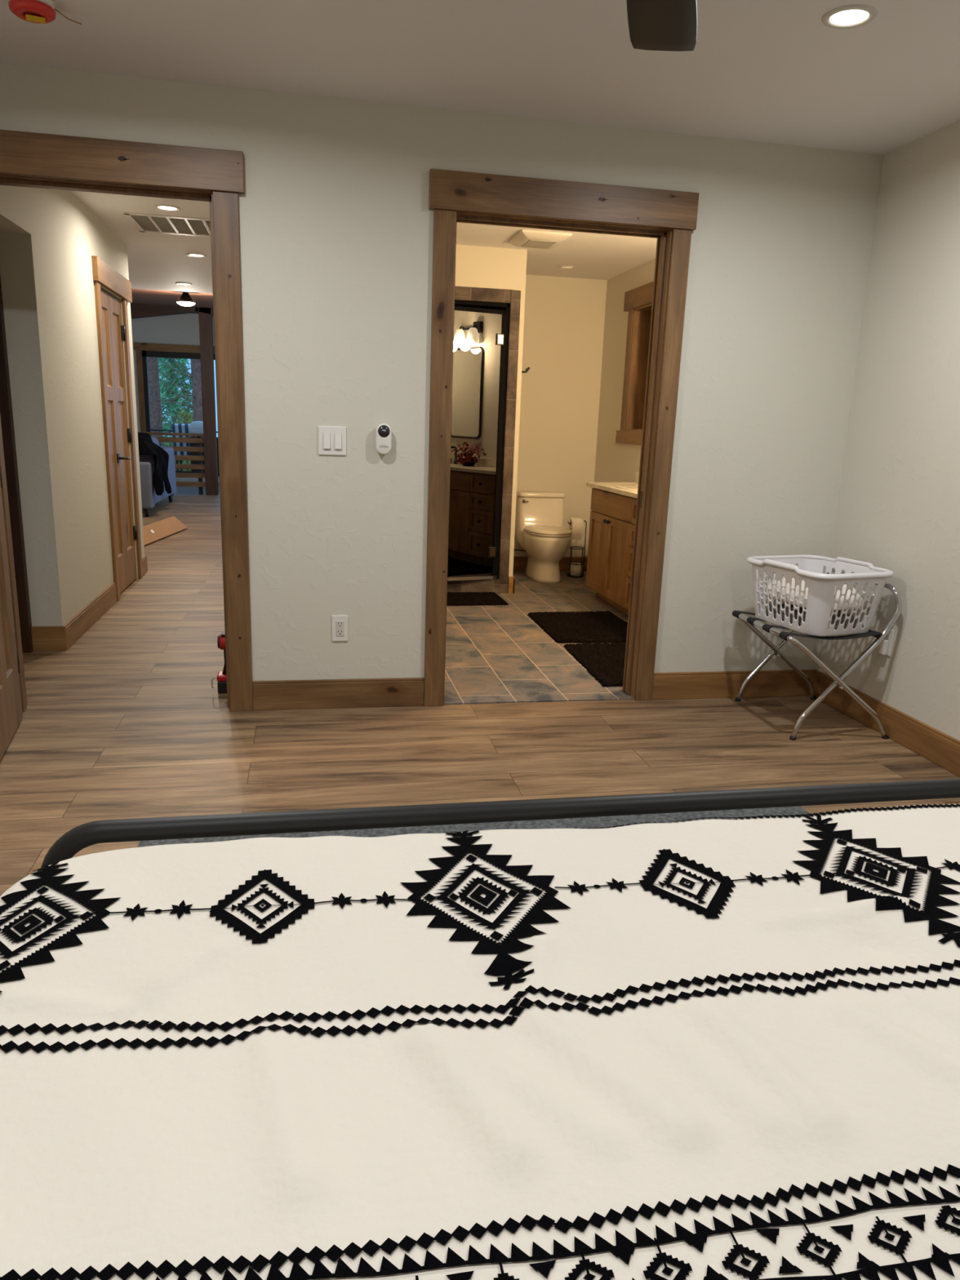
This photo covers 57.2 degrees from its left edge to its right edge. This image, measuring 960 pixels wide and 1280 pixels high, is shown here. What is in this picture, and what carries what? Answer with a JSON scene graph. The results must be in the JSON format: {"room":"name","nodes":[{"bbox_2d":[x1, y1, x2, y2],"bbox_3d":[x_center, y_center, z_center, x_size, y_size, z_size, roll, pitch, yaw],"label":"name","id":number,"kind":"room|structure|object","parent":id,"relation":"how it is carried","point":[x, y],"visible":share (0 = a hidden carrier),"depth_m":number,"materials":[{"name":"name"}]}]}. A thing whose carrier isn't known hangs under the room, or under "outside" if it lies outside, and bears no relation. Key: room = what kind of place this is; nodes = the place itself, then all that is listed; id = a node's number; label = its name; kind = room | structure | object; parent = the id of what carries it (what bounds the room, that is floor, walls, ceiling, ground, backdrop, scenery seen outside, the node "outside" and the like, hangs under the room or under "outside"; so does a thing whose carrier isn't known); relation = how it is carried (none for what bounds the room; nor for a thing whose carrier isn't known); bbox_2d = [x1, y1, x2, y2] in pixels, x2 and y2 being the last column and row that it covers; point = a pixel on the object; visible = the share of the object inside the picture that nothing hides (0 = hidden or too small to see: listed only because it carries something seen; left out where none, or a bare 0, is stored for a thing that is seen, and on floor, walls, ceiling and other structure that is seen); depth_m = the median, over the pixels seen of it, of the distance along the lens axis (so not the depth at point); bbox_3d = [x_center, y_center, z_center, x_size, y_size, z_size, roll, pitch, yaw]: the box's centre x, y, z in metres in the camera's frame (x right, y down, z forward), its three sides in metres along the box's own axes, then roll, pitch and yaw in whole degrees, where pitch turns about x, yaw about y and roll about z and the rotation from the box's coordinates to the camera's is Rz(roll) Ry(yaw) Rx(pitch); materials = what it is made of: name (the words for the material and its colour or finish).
{"room":"bedroom","nodes":[
{"label":"bedroom","id":0,"kind":"room"},
{"bbox_2d":[0,185,144,626],"bbox_3d":[-2.411,-1.317,5.148,0.162,2.445,3.460,-1,14,-11],"label":"wall","id":1,"kind":"structure","parent":0,"point":[49,238],"depth_m":4.67,"materials":[{"name":"beige paint"}]},
{"bbox_2d":[0,275,33,653],"bbox_3d":[-2.363,-1.054,4.388,0.060,2.300,0.048,-1,14,-11],"label":"trim","id":2,"kind":"structure","parent":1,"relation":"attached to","point":[6,405],"depth_m":4.45,"materials":[{"name":"brown wood"}]},
{"bbox_2d":[31,626,67,650],"bbox_3d":[-2.298,-0.008,4.687,0.177,0.133,0.018,-1,14,-11],"label":"baseboard","id":3,"kind":"structure","parent":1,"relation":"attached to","point":[44,637],"depth_m":4.68,"materials":[{"name":"brown wood"}]},
{"bbox_2d":[63,582,116,648],"bbox_3d":[-2.343,-0.168,5.327,0.018,0.133,1.300,-1,14,-11],"label":"baseboard","id":4,"kind":"structure","parent":1,"relation":"attached to","point":[86,618],"depth_m":5.22,"materials":[{"name":"brown wood"}]},
{"bbox_2d":[91,255,142,601],"bbox_3d":[-2.522,-1.448,6.219,0.032,2.178,1.115,-1,14,-11],"label":"trim","id":5,"kind":"structure","parent":1,"relation":"attached to","point":[104,275],"depth_m":5.88,"materials":[{"name":"brown wood"}]},
{"bbox_2d":[100,289,137,593],"bbox_3d":[-2.522,-1.361,6.187,0.105,2.000,0.771,-1,14,-11],"label":"door","id":6,"kind":"structure","parent":1,"relation":"in","point":[114,334],"depth_m":6.24,"materials":[{"name":"brown wood"}]},
{"bbox_2d":[142,555,147,575],"bbox_3d":[-2.670,-0.588,6.981,0.018,0.133,0.255,-1,14,-11],"label":"baseboard","id":7,"kind":"structure","parent":1,"relation":"attached to","point":[144,565],"depth_m":6.99,"materials":[{"name":"brown wood"}]},
{"bbox_2d":[130,288,213,313],"bbox_3d":[-4.585,-4.757,12.202,4.970,0.610,7.550,-1,14,-11],"label":"ceiling","id":8,"kind":"structure","parent":0,"point":[142,296],"depth_m":11.09,"materials":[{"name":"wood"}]},
{"bbox_2d":[130,303,213,319],"bbox_3d":[-4.801,-4.893,13.254,4.792,0.712,0.160,-1,14,-11],"label":"beam","id":9,"kind":"structure","parent":8,"relation":"attached to","point":[137,310],"depth_m":13.17,"materials":[{"name":"brown wood"}]},
{"bbox_2d":[176,291,195,306],"bbox_3d":[-3.257,-3.778,9.745,0.210,0.150,0.210,-1,14,-11],"label":"fan light","id":10,"kind":"object","parent":8,"relation":"hanging from","point":[185,300],"visible":0.91,"depth_m":9.69,"materials":[{"name":"black metal"}]},
{"bbox_2d":[131,287,213,293],"bbox_3d":[-3.878,-3.774,8.625,4.970,0.555,0.100,-1,14,-11],"label":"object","id":11,"kind":"structure","parent":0,"point":[131,287],"depth_m":8.84,"materials":[{"name":"white paint"}]},
{"bbox_2d":[131,313,219,483],"bbox_3d":[-5.316,-4.839,15.960,4.970,3.900,0.120,-1,14,-11],"label":"wall","id":12,"kind":"structure","parent":0,"point":[177,329],"depth_m":15.69,"materials":[{"name":"beige paint"}]},
{"bbox_2d":[133,342,219,476],"bbox_3d":[-5.013,-4.118,16.150,2.380,2.430,0.100,-1,14,-11],"label":"window","id":13,"kind":"structure","parent":12,"relation":"in","point":[144,350],"depth_m":15.78,"materials":[{"name":"brown wood"}]},
{"bbox_2d":[0,62,883,680],"bbox_3d":[-0.231,-0.905,3.792,3.915,2.445,0.140,-1,14,-11],"label":"wall","id":14,"kind":"structure","parent":0,"point":[336,220],"depth_m":3.73,"materials":[{"name":"beige paint"}]},
{"bbox_2d":[0,464,22,761],"bbox_3d":[-1.747,-0.567,3.038,0.154,2.020,0.818,-3,15,-18],"label":"door","id":15,"kind":"structure","parent":14,"relation":"in","point":[11,706],"depth_m":3.42,"materials":[{"name":"brown wood"}]},
{"bbox_2d":[0,129,253,711],"bbox_3d":[-1.500,-0.781,3.573,1.118,2.222,0.205,-1,14,-11],"label":"trim","id":16,"kind":"structure","parent":14,"relation":"attached to","point":[27,159],"depth_m":3.40,"materials":[{"name":"brown wood"}]},
{"bbox_2d":[318,426,346,455],"bbox_3d":[-0.613,-0.827,3.655,0.115,0.117,0.015,-1,14,-11],"label":"light switch","id":17,"kind":"object","parent":14,"relation":"attached to","point":[331,439],"visible":1,"depth_m":3.65,"materials":[{"name":"white plastic"}]},
{"bbox_2d":[252,677,424,710],"bbox_3d":[-0.625,0.239,3.925,0.755,0.133,0.018,-1,14,-11],"label":"baseboard","id":18,"kind":"structure","parent":14,"relation":"attached to","point":[279,695],"depth_m":3.92,"materials":[{"name":"brown wood"}]},
{"bbox_2d":[332,615,347,641],"bbox_3d":[-0.613,-0.051,3.855,0.070,0.116,0.009,-1,14,-11],"label":"power outlet","id":19,"kind":"object","parent":14,"relation":"attached to","point":[340,623],"visible":1,"depth_m":3.85,"materials":[{"name":"white plastic"}]},
{"bbox_2d":[336,621,343,635],"bbox_3d":[-0.613,-0.050,3.853,0.034,0.068,0.004,-1,14,-11],"label":"receptacle","id":20,"kind":"object","parent":19,"relation":"attached to","point":[340,624],"depth_m":3.85,"materials":[{"name":"white plastic"}]},
{"bbox_2d":[375,423,391,454],"bbox_3d":[-0.404,-0.840,3.680,0.066,0.128,0.040,-1,14,-11],"label":"wall sensor","id":21,"kind":"object","parent":14,"relation":"attached to","point":[384,431],"visible":1,"depth_m":3.66,"materials":[{"name":"white plastic"}]},
{"bbox_2d":[444,695,633,704],"bbox_3d":[0.280,0.282,4.147,0.915,0.006,0.050,-1,14,-11],"label":"trim","id":22,"kind":"structure","parent":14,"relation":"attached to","point":[606,697],"depth_m":4.14,"materials":[{"name":"wood"}]},
{"bbox_2d":[423,168,698,706],"bbox_3d":[0.303,-0.804,3.923,1.130,2.222,0.205,-1,14,-11],"label":"trim","id":23,"kind":"structure","parent":14,"relation":"attached to","point":[668,216],"depth_m":3.75,"materials":[{"name":"brown wood"}]},
{"bbox_2d":[651,669,817,699],"bbox_3d":[1.243,0.216,4.288,0.859,0.133,0.018,-1,14,-11],"label":"baseboard","id":24,"kind":"structure","parent":14,"relation":"attached to","point":[765,683],"depth_m":4.27,"materials":[{"name":"brown wood"}]},
{"bbox_2d":[0,483,959,896],"bbox_3d":[-2.433,-0.654,7.760,7.400,0.104,19.000,-1,14,-11],"label":"floor","id":25,"kind":"structure","parent":0,"point":[128,721],"depth_m":3.64,"materials":[{"name":"wood"}]},
{"bbox_2d":[138,436,176,516],"bbox_3d":[-4.638,-2.191,11.535,0.989,0.928,2.120,-1,14,-11],"label":"sofa","id":26,"kind":"object","parent":25,"relation":"on","point":[149,498],"visible":0.31,"depth_m":10.76,"materials":[{"name":"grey fabric"}]},
{"bbox_2d":[137,432,171,495],"bbox_3d":[-4.204,-2.191,10.999,0.542,0.776,0.867,-1,14,-11],"label":"jacket","id":27,"kind":"object","parent":26,"relation":"on","point":[146,445],"visible":0.75,"depth_m":10.78,"materials":[{"name":"black fabric"}]},
{"bbox_2d":[151,436,159,445],"bbox_3d":[-4.487,-2.539,11.917,0.200,0.430,0.780,-1,14,-11],"label":"cushion","id":28,"kind":"object","parent":26,"relation":"on","point":[155,440],"depth_m":12.00,"materials":[{"name":"grey fabric"}]},
{"bbox_2d":[142,515,187,545],"bbox_3d":[-3.284,-1.120,8.995,0.130,0.148,1.579,1,14,-2],"label":"board","id":29,"kind":"object","parent":25,"relation":"on","point":[157,531],"visible":0.82,"depth_m":9.06,"materials":[{"name":"beige cardboard"}]},
{"bbox_2d":[137,431,205,494],"bbox_3d":[-5.772,-2.752,13.605,2.925,0.945,0.140,-1,14,-11],"label":"stair railing","id":30,"kind":"object","parent":25,"relation":"on","point":[198,440],"visible":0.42,"depth_m":13.80,"materials":[{"name":"brown wood"}]},
{"bbox_2d":[198,307,218,495],"bbox_3d":[-4.217,-3.702,13.682,0.180,2.860,0.180,-1,14,-11],"label":"trim","id":31,"kind":"structure","parent":25,"relation":"on","point":[206,331],"depth_m":13.61,"materials":[{"name":"brown wood"}]},
{"bbox_2d":[211,631,226,693],"bbox_3d":[-1.123,0.103,4.098,0.244,0.280,0.084,-1,14,-11],"label":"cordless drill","id":32,"kind":"object","parent":25,"relation":"on","point":[221,677],"visible":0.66,"depth_m":4.06,"materials":[{"name":"red plastic"}]},
{"bbox_2d":[137,805,809,847],"bbox_3d":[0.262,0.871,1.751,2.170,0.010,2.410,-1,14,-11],"label":"mattress","id":33,"kind":"object","parent":25,"relation":"on","point":[615,820],"visible":0.02,"depth_m":2.83,"materials":[{"name":"grey fabric"}]},
{"bbox_2d":[40,778,959,867],"bbox_3d":[0.447,0.597,0.590,1.953,1.090,2.139,-1,14,-11],"label":"frame","id":34,"kind":"object","parent":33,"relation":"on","point":[81,837],"visible":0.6,"depth_m":1.51,"materials":[{"name":"black metal"}]},
{"bbox_3d":[0.453,0.724,0.598,1.870,0.260,1.884,-1,14,-11],"label":"mattress","id":35,"kind":"object","parent":34,"relation":"on","visible":0},
{"bbox_2d":[0,803,959,1279],"bbox_3d":[0.444,0.870,0.655,2.070,0.689,2.124,-1,14,-11],"label":"comforter","id":36,"kind":"object","parent":35,"relation":"on","point":[713,1048],"visible":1,"depth_m":0.94,"materials":[{"name":"beige fabric"}]},
{"bbox_2d":[446,591,508,605],"bbox_3d":[-0.167,-0.301,6.389,0.696,0.021,0.456,-1,14,-11],"label":"bath mat","id":37,"kind":"object","parent":25,"relation":"on","point":[461,598],"visible":0.66,"depth_m":6.34,"materials":[{"name":"black fabric"}]},
{"bbox_2d":[514,490,572,583],"bbox_3d":[0.516,-0.866,7.365,0.466,0.700,0.686,-1,14,-11],"label":"toilet","id":38,"kind":"object","parent":25,"relation":"on","point":[540,532],"visible":0.88,"depth_m":7.35,"materials":[{"name":"ceramic"}]},
{"bbox_2d":[567,520,586,577],"bbox_3d":[0.831,-0.782,7.531,0.145,0.487,0.145,11,17,33],"label":"toilet paper stand","id":39,"kind":"object","parent":25,"relation":"on","point":[571,547],"visible":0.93,"depth_m":7.53,"materials":[{"name":"black metal"}]},
{"bbox_2d":[569,562,582,576],"bbox_3d":[0.825,-0.607,7.574,0.104,0.100,0.104,-1,14,-11],"label":"toilet roll","id":40,"kind":"object","parent":39,"relation":"on","point":[575,570],"visible":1,"depth_m":7.53,"materials":[{"name":"paper"}]},
{"bbox_2d":[568,517,583,540],"bbox_3d":[0.818,-0.949,7.486,0.100,0.182,0.105,-1,14,-11],"label":"toilet roll","id":41,"kind":"object","parent":39,"relation":"hanging from","point":[576,526],"visible":0.99,"depth_m":7.44,"materials":[{"name":"paper"}]},
{"bbox_2d":[527,610,627,643],"bbox_3d":[0.689,-0.092,5.666,0.641,0.021,0.857,-1,14,-11],"label":"bath mat","id":42,"kind":"object","parent":25,"relation":"on","point":[582,627],"visible":0.94,"depth_m":5.61,"materials":[{"name":"black fabric"}]},
{"bbox_2d":[564,642,626,687],"bbox_3d":[0.846,0.121,4.825,0.632,0.021,0.841,-1,14,-11],"label":"bath mat","id":43,"kind":"object","parent":25,"relation":"on","point":[605,662],"visible":0.37,"depth_m":4.83,"materials":[{"name":"black fabric"}]},
{"bbox_2d":[586,488,636,614],"bbox_3d":[1.212,-0.461,5.574,0.407,0.821,2.375,-1,14,-11],"label":"vanity cabinet","id":44,"kind":"object","parent":25,"relation":"on","point":[613,515],"visible":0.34,"depth_m":6.17,"materials":[{"name":"brown wood"}]},
{"bbox_2d":[586,471,639,497],"bbox_3d":[1.230,-0.917,5.462,0.410,0.112,2.445,-1,14,-11],"label":"countertop","id":45,"kind":"structure","parent":44,"relation":"on","point":[609,486],"depth_m":6.25,"materials":[{"name":"stone"}]},
{"bbox_2d":[615,484,638,489],"bbox_3d":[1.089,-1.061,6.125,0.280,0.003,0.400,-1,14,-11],"label":"sink basin","id":46,"kind":"object","parent":45,"relation":"in","point":[634,487],"visible":0.51,"depth_m":6.15,"materials":[{"name":"ceramic"}]},
{"bbox_2d":[732,568,902,740],"bbox_3d":[1.460,0.038,3.936,0.530,0.665,0.584,-1,14,-11],"label":"luggage rack","id":47,"kind":"object","parent":25,"relation":"on","point":[838,682],"visible":0.76,"depth_m":3.72,"materials":[{"name":"silver metal"}]},
{"bbox_2d":[746,555,893,636],"bbox_3d":[1.458,-0.204,3.836,0.431,0.284,0.509,-4,15,-23],"label":"laundry basket","id":48,"kind":"object","parent":47,"relation":"on","point":[821,587],"visible":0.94,"depth_m":3.69,"materials":[{"name":"white plastic"}]},
{"bbox_2d":[766,603,857,630],"bbox_3d":[1.453,-0.117,3.862,0.306,0.086,0.371,-4,15,-22],"label":"folded clothes","id":49,"kind":"object","parent":48,"relation":"in","point":[783,604],"visible":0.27,"depth_m":3.77,"materials":[{"name":"grey fabric"}]},
{"bbox_2d":[765,577,862,610],"bbox_3d":[1.462,-0.223,3.829,0.308,0.115,0.399,-5,15,-25],"label":"towel","id":50,"kind":"object","parent":49,"relation":"on","point":[802,585],"visible":0.3,"depth_m":3.74,"materials":[{"name":"fabric"}]},
{"bbox_2d":[0,0,959,292],"bbox_3d":[-1.622,-2.181,3.488,7.400,0.080,11.300,-1,14,-11],"label":"ceiling","id":51,"kind":"structure","parent":0,"point":[766,71],"depth_m":3.00,"materials":[{"name":"white paint"}]},
{"bbox_2d":[8,0,81,24],"bbox_3d":[-1.310,-1.893,2.640,0.190,0.052,0.128,-1,14,-11],"label":"smoke detector","id":52,"kind":"object","parent":51,"relation":"attached to","point":[38,11],"visible":1,"depth_m":2.62,"materials":[{"name":"red plastic"}]},
{"bbox_2d":[123,212,210,236],"bbox_3d":[-1.791,-2.709,5.786,0.947,0.008,0.579,-1,14,-11],"label":"ceiling vent","id":53,"kind":"object","parent":51,"relation":"in","point":[146,223],"visible":0.57,"depth_m":5.71,"materials":[{"name":"white metal"}]},
{"bbox_2d":[154,204,180,211],"bbox_3d":[-1.870,-2.584,5.263,0.152,0.006,0.152,-1,14,-11],"label":"recessed light","id":54,"kind":"object","parent":51,"relation":"in","point":[161,206],"visible":1,"depth_m":5.26,"materials":[{"name":"white plastic"}]},
{"bbox_2d":[175,282,191,285],"bbox_3d":[-2.815,-3.382,8.361,0.152,0.006,0.152,-1,14,-11],"label":"recessed light","id":55,"kind":"object","parent":51,"relation":"in","point":[178,283],"visible":1,"depth_m":8.35,"materials":[{"name":"white plastic"}]},
{"bbox_2d":[186,253,206,257],"bbox_3d":[-2.196,-2.978,6.814,0.152,0.006,0.152,-1,14,-11],"label":"recessed light","id":56,"kind":"object","parent":51,"relation":"in","point":[193,255],"visible":1,"depth_m":6.80,"materials":[{"name":"white plastic"}]},
{"bbox_2d":[508,229,572,248],"bbox_3d":[0.386,-2.601,5.737,0.330,0.043,0.400,-1,14,-11],"label":"exhaust fan","id":57,"kind":"object","parent":51,"relation":"attached to","point":[525,237],"visible":1,"depth_m":5.62,"materials":[{"name":"white plastic"}]},
{"bbox_2d":[521,239,557,248],"bbox_3d":[0.386,-2.582,5.741,0.180,0.004,0.240,-1,14,-11],"label":"grille","id":58,"kind":"object","parent":57,"relation":"attached to","point":[531,243],"depth_m":5.72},
{"bbox_2d":[558,265,576,268],"bbox_3d":[0.672,-2.862,6.756,0.138,0.006,0.138,-1,14,-11],"label":"recessed light","id":59,"kind":"object","parent":51,"relation":"in","point":[561,266],"visible":1,"depth_m":6.74,"materials":[{"name":"white plastic"}]},
{"bbox_2d":[626,0,697,51],"bbox_3d":[0.195,-1.444,1.547,1.199,0.295,1.298,-1,14,-11],"label":"ceiling fan","id":60,"kind":"object","parent":51,"relation":"hanging from","point":[669,25],"visible":1,"depth_m":2.09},
{"bbox_2d":[821,4,877,28],"bbox_3d":[1.074,-1.812,2.561,0.152,0.006,0.152,-1,14,-11],"label":"recessed light","id":61,"kind":"object","parent":51,"relation":"in","point":[847,16],"visible":1,"depth_m":2.56,"materials":[{"name":"white plastic"}]},
{"bbox_2d":[454,304,505,310],"bbox_3d":[-0.438,-1.671,6.865,1.060,2.445,0.900,-1,14,-11],"label":"lining","id":62,"kind":"object","parent":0,"point":[470,306],"depth_m":6.99,"materials":[{"name":"metal"}]},
{"bbox_2d":[454,244,527,576],"bbox_3d":[-0.378,-1.657,6.818,1.160,2.445,1.020,-1,14,-11],"label":"wall","id":63,"kind":"structure","parent":0,"point":[476,266],"depth_m":6.15,"materials":[{"name":"beige paint"}]},
{"bbox_2d":[447,306,506,581],"bbox_3d":[-0.161,-1.374,6.317,0.691,1.920,0.030,-4,15,-24],"label":"shower door","id":64,"kind":"structure","parent":63,"relation":"attached to","point":[479,347],"depth_m":6.36,"materials":[{"name":"clear glass"}]},
{"bbox_2d":[447,285,520,593],"bbox_3d":[-0.313,-1.419,6.416,1.127,2.175,0.125,-1,14,-11],"label":"shower surround","id":65,"kind":"object","parent":63,"relation":"attached to","point":[500,585],"visible":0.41,"depth_m":6.43,"materials":[{"name":"stone"}]},
{"bbox_2d":[454,299,510,578],"bbox_3d":[-0.181,-1.423,6.409,0.725,1.976,0.045,-1,14,-11],"label":"shower frame","id":66,"kind":"object","parent":65,"relation":"attached to","point":[507,305],"visible":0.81,"depth_m":6.36,"materials":[{"name":"black metal"}]},
{"bbox_2d":[507,575,515,593],"bbox_3d":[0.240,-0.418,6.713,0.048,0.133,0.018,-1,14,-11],"label":"baseboard","id":67,"kind":"structure","parent":63,"relation":"attached to","point":[511,581],"depth_m":6.70,"materials":[{"name":"brown wood"}]},
{"bbox_2d":[521,367,529,373],"bbox_3d":[0.328,-1.960,6.397,0.073,0.051,0.032,-1,14,-11],"label":"robe hook","id":68,"kind":"object","parent":63,"relation":"attached to","point":[527,368],"visible":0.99,"depth_m":6.39,"materials":[{"name":"black metal"}]},
{"bbox_2d":[513,274,607,556],"bbox_3d":[-0.085,-1.800,7.438,2.215,2.445,0.120,-1,14,-11],"label":"wall","id":69,"kind":"structure","parent":0,"point":[563,331],"depth_m":7.45,"materials":[{"name":"beige paint"}]},
{"bbox_2d":[512,556,587,571],"bbox_3d":[0.523,-0.670,7.776,0.920,0.133,0.018,-1,14,-11],"label":"baseboard","id":70,"kind":"structure","parent":69,"relation":"attached to","point":[519,562],"depth_m":7.80,"materials":[{"name":"brown wood"}]},
{"bbox_2d":[594,120,959,740],"bbox_3d":[1.945,-0.726,3.380,0.195,2.445,9.050,-1,14,-11],"label":"wall","id":71,"kind":"structure","parent":0,"point":[898,511],"depth_m":3.68,"materials":[{"name":"beige paint"}]},
{"bbox_2d":[615,281,653,444],"bbox_3d":[1.291,-2.025,6.513,0.198,1.140,0.970,-1,14,-11],"label":"window","id":72,"kind":"structure","parent":71,"relation":"in","point":[638,300],"depth_m":6.77,"materials":[{"name":"brown wood"}]},
{"bbox_2d":[878,626,893,656],"bbox_3d":[1.755,0.007,3.817,0.029,0.116,0.070,-1,14,-11],"label":"power outlet","id":73,"kind":"object","parent":71,"relation":"attached to","point":[886,645],"visible":0.87,"depth_m":3.80,"materials":[{"name":"white plastic"}]},
{"bbox_2d":[884,634,889,648],"bbox_3d":[1.762,0.007,3.818,0.004,0.068,0.034,-1,14,-11],"label":"receptacle","id":74,"kind":"object","parent":73,"relation":"attached to","point":[886,639],"depth_m":3.80,"materials":[{"name":"white plastic"}]},
{"bbox_2d":[813,670,959,777],"bbox_3d":[2.156,0.852,1.844,0.015,0.133,5.284,-1,14,-11],"label":"baseboard","id":75,"kind":"structure","parent":71,"relation":"attached to","point":[930,743],"depth_m":3.72,"materials":[{"name":"brown wood"}]},
{"bbox_3d":[-5.606,-3.187,17.635,5.000,0.110,2.380,-1,14,-11],"label":"deck","id":76,"kind":"object","parent":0,"visible":0},
{"bbox_2d":[171,423,196,471],"bbox_3d":[-5.660,-3.711,17.299,0.619,1.045,0.745,-1,14,-11],"label":"lounge chair","id":77,"kind":"object","parent":76,"relation":"on","point":[176,428],"visible":0.24,"depth_m":16.91,"materials":[{"name":"blue fabric"}]},
{"bbox_2d":[151,429,217,446],"bbox_3d":[-5.786,-3.940,18.543,5.010,0.905,0.060,-1,14,-11],"label":"deck railing","id":78,"kind":"object","parent":76,"relation":"on","point":[159,430],"visible":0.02,"depth_m":18.26,"materials":[{"name":"brown wood"}]},
{"bbox_2d":[189,435,218,471],"bbox_3d":[-5.227,-3.462,16.821,0.560,0.820,0.260,-1,14,-11],"label":"base cabinet","id":79,"kind":"object","parent":76,"relation":"on","point":[192,453],"visible":0.14,"depth_m":16.66,"materials":[{"name":"wood"}]},
{"bbox_2d":[188,421,203,433],"bbox_3d":[-5.294,-4.002,16.660,0.416,0.278,0.178,-1,14,-11],"label":"pillow","id":80,"kind":"object","parent":79,"relation":"on","point":[195,427],"visible":0.43,"depth_m":16.57,"materials":[{"name":"white fabric"}]},
{"label":"outside","id":81,"kind":"structure","parent":0,"visible":0},
{"bbox_3d":[-12.691,-6.079,38.706,70.000,0.100,46.200,-1,14,-11],"label":"ground","id":82,"kind":"structure","parent":81,"visible":0},
{"bbox_2d":[146,356,163,445],"bbox_3d":[-8.092,-7.640,21.491,0.618,11.520,0.513,-1,14,-11],"label":"pine tree","id":83,"kind":"object","parent":82,"relation":"on","point":[156,420],"visible":0.1,"depth_m":21.83,"materials":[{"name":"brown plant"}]},
{"bbox_2d":[157,357,193,469],"bbox_3d":[-8.979,-6.661,25.748,2.125,7.513,2.044,9,15,25],"label":"pine tree","id":84,"kind":"object","parent":82,"relation":"on","point":[166,393],"visible":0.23,"depth_m":25.27,"materials":[{"name":"green plant"}]},
{"bbox_2d":[152,357,203,442],"bbox_3d":[-7.397,-7.540,21.184,1.361,11.514,0.908,-5,16,-27],"label":"pine tree","id":85,"kind":"object","parent":82,"relation":"on","point":[195,375],"visible":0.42,"depth_m":21.49,"materials":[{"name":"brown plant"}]},
{"bbox_2d":[165,408,193,471],"bbox_3d":[-7.842,-4.332,23.957,1.337,3.935,1.198,-1,14,-11],"label":"leafy bush","id":86,"kind":"object","parent":82,"relation":"on","point":[185,417],"visible":0.09,"depth_m":23.45,"materials":[{"name":"green plant"}]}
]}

